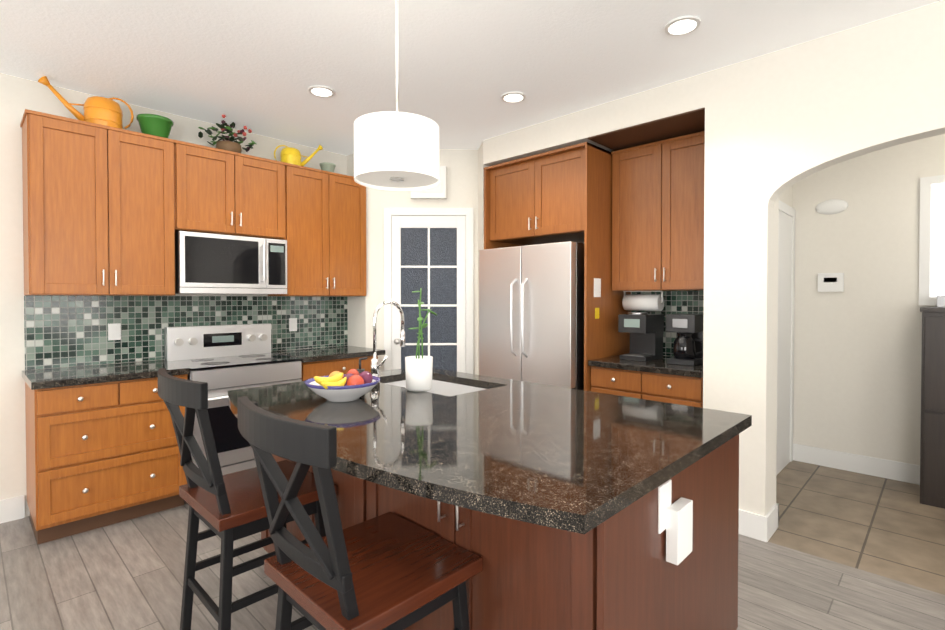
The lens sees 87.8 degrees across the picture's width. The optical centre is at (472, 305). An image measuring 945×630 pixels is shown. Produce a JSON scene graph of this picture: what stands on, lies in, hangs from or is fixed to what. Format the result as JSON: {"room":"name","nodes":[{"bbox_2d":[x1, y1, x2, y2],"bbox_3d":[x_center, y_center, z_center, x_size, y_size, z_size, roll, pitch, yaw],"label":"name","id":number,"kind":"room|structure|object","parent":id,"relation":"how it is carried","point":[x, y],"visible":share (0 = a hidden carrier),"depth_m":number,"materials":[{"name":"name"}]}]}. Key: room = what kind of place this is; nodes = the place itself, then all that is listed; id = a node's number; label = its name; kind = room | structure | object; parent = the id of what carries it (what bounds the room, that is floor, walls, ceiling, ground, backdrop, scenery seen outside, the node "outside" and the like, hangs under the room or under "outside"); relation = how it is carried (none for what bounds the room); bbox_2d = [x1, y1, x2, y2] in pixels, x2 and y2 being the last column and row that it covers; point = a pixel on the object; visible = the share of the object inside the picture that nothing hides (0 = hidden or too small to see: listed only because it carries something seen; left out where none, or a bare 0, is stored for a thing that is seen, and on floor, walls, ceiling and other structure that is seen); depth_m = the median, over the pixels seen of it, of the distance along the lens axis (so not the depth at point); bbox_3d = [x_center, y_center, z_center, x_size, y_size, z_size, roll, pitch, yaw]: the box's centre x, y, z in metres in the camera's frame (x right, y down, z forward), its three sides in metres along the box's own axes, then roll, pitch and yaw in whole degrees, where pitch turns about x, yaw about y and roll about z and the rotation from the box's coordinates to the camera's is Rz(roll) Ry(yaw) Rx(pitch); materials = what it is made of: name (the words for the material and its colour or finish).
{"room":"kitchen","nodes":[
{"label":"kitchen","id":0,"kind":"room"},
{"bbox_2d":[0,0,939,154],"bbox_3d":[0.484,-1.438,1.159,7.750,0.100,7.800,1,1,44],"label":"ceiling","id":1,"kind":"structure","parent":0,"point":[260,67],"depth_m":2.73,"materials":[{"name":"white paint"}]},
{"bbox_2d":[308,85,334,97],"bbox_3d":[-0.993,-1.409,3.237,0.170,0.012,0.170,1,1,44],"label":"recessed light","id":2,"kind":"object","parent":1,"relation":"in","point":[321,91],"visible":0.98,"depth_m":3.22,"materials":[{"name":"white"}]},
{"bbox_2d":[354,0,438,190],"bbox_3d":[-0.322,-0.965,2.096,0.360,0.869,0.360,1,1,44],"label":"pendant lamp","id":3,"kind":"object","parent":1,"relation":"hanging from","point":[396,150],"visible":1,"depth_m":1.96,"materials":[{"name":"white fabric"},{"name":"white plastic"},{"name":"metal"}]},
{"bbox_2d":[501,91,525,102],"bbox_3d":[0.278,-1.411,3.331,0.170,0.012,0.170,1,1,44],"label":"recessed light","id":4,"kind":"object","parent":1,"relation":"in","point":[513,97],"visible":0.98,"depth_m":3.32,"materials":[{"name":"white"}]},
{"bbox_2d":[664,15,700,35],"bbox_3d":[1.051,-1.399,2.461,0.170,0.012,0.170,1,1,44],"label":"recessed light","id":5,"kind":"object","parent":1,"relation":"in","point":[682,25],"visible":0.98,"depth_m":2.44,"materials":[{"name":"white"}]},
{"bbox_2d":[0,501,944,629],"bbox_3d":[0.119,1.382,0.821,7.550,0.050,6.550,1,1,44],"label":"floor","id":6,"kind":"structure","parent":0,"point":[127,575],"depth_m":2.33,"materials":[{"name":"grey wood"}]},
{"bbox_2d":[25,373,189,543],"bbox_3d":[-2.323,0.885,3.142,0.597,0.880,0.750,1,1,44],"label":"base cabinet","id":7,"kind":"object","parent":6,"relation":"on","point":[102,448],"depth_m":2.88,"materials":[{"name":"brown wood"}]},
{"bbox_2d":[22,361,189,388],"bbox_3d":[-2.320,0.425,3.124,0.617,0.040,0.767,1,1,44],"label":"countertop","id":8,"kind":"structure","parent":7,"relation":"on","point":[129,371],"depth_m":2.99,"materials":[{"name":"black stone"}]},
{"bbox_2d":[164,323,302,504],"bbox_3d":[-1.757,0.738,3.656,0.674,1.160,0.764,1,1,44],"label":"stove","id":9,"kind":"object","parent":6,"relation":"on","point":[221,360],"visible":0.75,"depth_m":3.56,"materials":[{"name":"silver metal"}]},
{"bbox_2d":[158,368,336,629],"bbox_3d":[-0.884,0.794,1.912,0.486,1.099,0.541,1,1,44],"label":"counter stool","id":10,"kind":"object","parent":6,"relation":"on","point":[229,509],"visible":0.77,"depth_m":1.76,"materials":[{"name":"black paint"}]},
{"bbox_2d":[300,357,377,380],"bbox_3d":[-1.275,0.870,4.228,0.597,0.880,0.710,1,1,44],"label":"base cabinet","id":11,"kind":"object","parent":6,"relation":"on","point":[312,369],"depth_m":3.94,"materials":[{"name":"brown wood"}]},
{"bbox_2d":[271,345,384,364],"bbox_3d":[-1.249,0.410,4.234,0.617,0.040,0.767,1,1,44],"label":"countertop","id":12,"kind":"structure","parent":11,"relation":"on","point":[335,353],"depth_m":4.10,"materials":[{"name":"black stone"}]},
{"bbox_2d":[237,396,482,629],"bbox_3d":[-0.315,0.802,1.363,0.486,1.099,0.541,1,1,44],"label":"counter stool","id":13,"kind":"object","parent":6,"relation":"on","point":[389,571],"visible":1,"depth_m":1.25,"materials":[{"name":"black paint"}]},
{"bbox_2d":[261,424,751,629],"bbox_3d":[-0.019,0.899,2.156,1.948,0.880,1.071,1,1,44],"label":"kitchen island","id":14,"kind":"object","parent":6,"relation":"on","point":[666,558],"depth_m":1.39,"materials":[{"name":"brown wood"}]},
{"bbox_2d":[227,368,750,567],"bbox_3d":[-0.117,0.440,2.082,1.980,0.040,1.385,1,1,44],"label":"island countertop","id":15,"kind":"structure","parent":14,"relation":"on","point":[526,471],"depth_m":1.52,"materials":[{"name":"black stone"}]},
{"bbox_2d":[304,369,380,401],"bbox_3d":[-0.579,0.354,2.193,0.330,0.126,0.334,1,1,44],"label":"fruit bowl","id":16,"kind":"object","parent":15,"relation":"on","point":[350,385],"visible":1,"depth_m":2.11,"materials":[{"name":"white ceramic"}]},
{"bbox_2d":[356,300,404,386],"bbox_3d":[-0.445,0.193,2.503,0.131,0.439,0.314,1,1,44],"label":"faucet","id":17,"kind":"object","parent":15,"relation":"on","point":[375,365],"visible":0.85,"depth_m":2.50,"materials":[{"name":"silver metal"}]},
{"bbox_2d":[405,288,436,391],"bbox_3d":[-0.256,0.163,2.425,0.136,0.501,0.159,1,1,44],"label":"potted plant","id":18,"kind":"object","parent":15,"relation":"on","point":[418,369],"visible":1,"depth_m":2.37,"materials":[{"name":"white"}]},
{"bbox_2d":[479,241,583,389],"bbox_3d":[0.613,0.421,4.089,0.905,1.780,0.811,1,1,44],"label":"fridge","id":19,"kind":"object","parent":6,"relation":"on","point":[531,313],"visible":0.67,"depth_m":3.75,"materials":[{"name":"silver metal"}]},
{"bbox_2d":[484,142,630,390],"bbox_3d":[0.704,0.060,4.161,1.012,2.500,0.698,1,1,44],"label":"surround","id":20,"kind":"object","parent":6,"relation":"on","point":[564,194],"visible":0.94,"depth_m":3.79,"materials":[{"name":"brown wood"}]},
{"bbox_2d":[588,354,702,407],"bbox_3d":[1.357,0.859,3.549,0.791,0.920,0.688,1,1,44],"label":"base cabinet","id":21,"kind":"object","parent":6,"relation":"on","point":[660,380],"visible":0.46,"depth_m":3.30,"materials":[{"name":"brown wood"}]},
{"bbox_2d":[618,312,663,361],"bbox_3d":[1.258,0.223,3.664,0.210,0.345,0.312,1,1,44],"label":"coffee brewer","id":22,"kind":"object","parent":21,"relation":"on","point":[645,330],"visible":1,"depth_m":3.62,"materials":[{"name":"black plastic"}]},
{"bbox_2d":[666,313,703,365],"bbox_3d":[1.500,0.230,3.403,0.222,0.340,0.253,1,1,44],"label":"coffee brewer","id":23,"kind":"object","parent":21,"relation":"on","point":[688,344],"visible":0.92,"depth_m":3.33,"materials":[{"name":"black plastic"}]},
{"bbox_2d":[0,0,944,516],"bbox_3d":[0.485,-0.017,1.109,7.650,2.740,7.700,1,1,44],"label":"wall","id":24,"kind":"structure","parent":0,"point":[854,118],"depth_m":3.06,"materials":[{"name":"paint"}]},
{"bbox_2d":[0,495,24,523],"bbox_3d":[-3.788,1.270,2.052,0.014,0.140,2.840,1,1,44],"label":"baseboard","id":25,"kind":"structure","parent":24,"relation":"attached to","point":[13,508],"depth_m":3.03,"materials":[{"name":"white"}]},
{"bbox_2d":[20,109,187,295],"bbox_3d":[-2.389,-0.597,3.232,0.347,1.060,0.818,1,1,44],"label":"upper cabinet","id":26,"kind":"object","parent":24,"relation":"attached to","point":[109,211],"depth_m":3.05,"materials":[{"name":"brown wood"}]},
{"bbox_2d":[38,76,133,128],"bbox_3d":[-2.458,-1.270,3.141,0.483,0.286,0.204,-1,1,-34],"label":"watering can","id":27,"kind":"object","parent":26,"relation":"on","point":[105,111],"visible":0.75,"depth_m":3.10,"materials":[{"name":"orange plastic"}]},
{"bbox_2d":[136,114,173,137],"bbox_3d":[-2.191,-1.208,3.395,0.216,0.155,0.216,1,1,44],"label":"pot","id":28,"kind":"object","parent":26,"relation":"on","point":[156,125],"visible":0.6,"depth_m":3.32,"materials":[{"name":"green ceramic"}]},
{"bbox_2d":[24,296,347,369],"bbox_3d":[-2.000,0.159,3.895,0.005,0.466,2.298,1,1,44],"label":"backsplash","id":29,"kind":"structure","parent":24,"relation":"attached to","point":[65,331],"depth_m":3.53,"materials":[{"name":"tile"}]},
{"bbox_2d":[108,323,120,339],"bbox_3d":[-2.473,0.181,3.394,0.009,0.114,0.070,1,1,44],"label":"electrical outlet","id":30,"kind":"object","parent":29,"relation":"attached to","point":[114,331],"visible":1,"depth_m":3.39,"materials":[{"name":"white plastic"}]},
{"bbox_2d":[289,318,296,330],"bbox_3d":[-1.577,0.168,4.323,0.009,0.114,0.070,1,1,44],"label":"electrical outlet","id":31,"kind":"object","parent":29,"relation":"attached to","point":[292,324],"visible":1,"depth_m":4.32,"materials":[{"name":"white plastic"}]},
{"bbox_2d":[188,143,287,240],"bbox_3d":[-1.882,-0.831,3.755,0.347,0.605,0.780,1,1,44],"label":"upper cabinet","id":32,"kind":"object","parent":24,"relation":"attached to","point":[230,193],"depth_m":3.64,"materials":[{"name":"brown wood"}]},
{"bbox_2d":[198,114,255,152],"bbox_3d":[-1.867,-1.283,3.748,0.266,0.296,0.420,1,1,44],"label":"decorative plant","id":33,"kind":"object","parent":32,"relation":"on","point":[228,144],"visible":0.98,"depth_m":3.71,"materials":[{"name":"green plant"}]},
{"bbox_2d":[175,231,286,293],"bbox_3d":[-1.844,-0.301,3.727,0.436,0.425,0.755,1,1,44],"label":"microwave","id":34,"kind":"object","parent":32,"relation":"attached to","point":[207,263],"visible":0.96,"depth_m":3.57,"materials":[{"name":"silver metal"}]},
{"bbox_2d":[268,163,365,295],"bbox_3d":[-1.371,-0.611,4.288,0.347,1.060,0.828,1,1,44],"label":"upper cabinet","id":35,"kind":"object","parent":24,"relation":"attached to","point":[326,243],"depth_m":4.16,"materials":[{"name":"brown wood"}]},
{"bbox_2d":[274,145,322,165],"bbox_3d":[-1.459,-1.258,4.136,0.396,0.235,0.167,0,1,-26],"label":"watering can","id":36,"kind":"object","parent":35,"relation":"on","point":[291,155],"visible":0.75,"depth_m":4.05,"materials":[{"name":"yellow plastic"}]},
{"bbox_2d":[320,162,335,171],"bbox_3d":[-1.282,-1.196,4.352,0.140,0.105,0.140,1,1,44],"label":"pot","id":37,"kind":"object","parent":35,"relation":"on","point":[327,166],"visible":0.56,"depth_m":4.30,"materials":[{"name":"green ceramic"}]},
{"bbox_2d":[411,166,445,198],"bbox_3d":[-0.400,-1.119,4.468,0.320,0.290,0.068,0,1,-1],"label":"door chime","id":38,"kind":"object","parent":24,"relation":"attached to","point":[438,191],"visible":0.35,"depth_m":4.44,"materials":[{"name":"white plastic"}]},
{"bbox_2d":[384,207,473,373],"bbox_3d":[-0.400,0.206,4.476,0.820,2.200,0.089,0,1,-1],"label":"pantry door","id":39,"kind":"structure","parent":24,"relation":"in","point":[429,252],"depth_m":4.51,"materials":[{"name":"white wood"}]},
{"bbox_2d":[611,131,704,290],"bbox_3d":[1.464,-0.647,3.639,0.785,1.070,0.380,1,1,44],"label":"upper cabinet","id":40,"kind":"object","parent":24,"relation":"attached to","point":[657,215],"visible":0.88,"depth_m":3.54,"materials":[{"name":"brown wood"}]},
{"bbox_2d":[622,291,663,310],"bbox_3d":[1.317,-0.036,3.793,0.308,0.152,0.124,1,1,44],"label":"paper towel holder","id":41,"kind":"object","parent":40,"relation":"attached to","point":[643,302],"visible":1,"depth_m":3.74,"materials":[{"name":"white paper"}]},
{"bbox_2d":[631,291,703,355],"bbox_3d":[1.596,0.141,3.786,0.785,0.506,0.005,1,1,44],"label":"backsplash","id":42,"kind":"structure","parent":24,"relation":"attached to","point":[684,302],"depth_m":3.81,"materials":[{"name":"tile"}]},
{"bbox_2d":[738,509,769,541],"bbox_3d":[1.532,1.258,2.886,0.354,0.140,0.014,1,1,44],"label":"baseboard","id":43,"kind":"structure","parent":24,"relation":"attached to","point":[758,526],"depth_m":2.80,"materials":[{"name":"white"}]},
{"bbox_2d":[776,200,794,475],"bbox_3d":[2.411,0.255,3.849,0.020,2.120,0.875,1,1,44],"label":"door frame","id":44,"kind":"structure","parent":24,"relation":"attached to","point":[786,238],"depth_m":3.98,"materials":[{"name":"white"}]},
{"bbox_2d":[818,273,843,291],"bbox_3d":[2.894,-0.187,3.973,0.170,0.150,0.025,1,1,44],"label":"thermostat","id":45,"kind":"object","parent":24,"relation":"attached to","point":[830,282],"visible":1,"depth_m":3.96,"materials":[{"name":"white plastic"}]},
{"bbox_2d":[815,199,847,214],"bbox_3d":[2.903,-0.797,3.973,0.220,0.121,0.055,1,1,44],"label":"door chime","id":46,"kind":"object","parent":24,"relation":"attached to","point":[832,206],"visible":1,"depth_m":3.95,"materials":[{"name":"white plastic"}]},
{"bbox_2d":[793,443,919,484],"bbox_3d":[4.235,1.261,2.710,4.250,0.140,0.014,1,1,44],"label":"baseboard","id":47,"kind":"structure","parent":24,"relation":"attached to","point":[889,469],"depth_m":3.86,"materials":[{"name":"white"}]},
{"bbox_2d":[919,175,944,304],"bbox_3d":[3.796,-0.460,3.095,1.450,0.930,0.032,1,1,44],"label":"window","id":48,"kind":"structure","parent":24,"relation":"attached to","point":[932,246],"depth_m":3.54,"materials":[{"name":"white"}]},
{"bbox_2d":[768,460,944,594],"bbox_3d":[3.667,1.364,2.123,4.250,0.050,1.850,1,1,44],"label":"floor","id":49,"kind":"structure","parent":0,"point":[889,528],"depth_m":2.99,"materials":[{"name":"beige tile"}]},
{"bbox_2d":[920,295,944,508],"bbox_3d":[3.475,0.631,3.080,0.990,1.390,0.485,1,1,44],"label":"cabinet","id":50,"kind":"object","parent":49,"relation":"on","point":[932,465],"visible":0.98,"depth_m":3.22,"materials":[{"name":"brown wood"}]}
]}

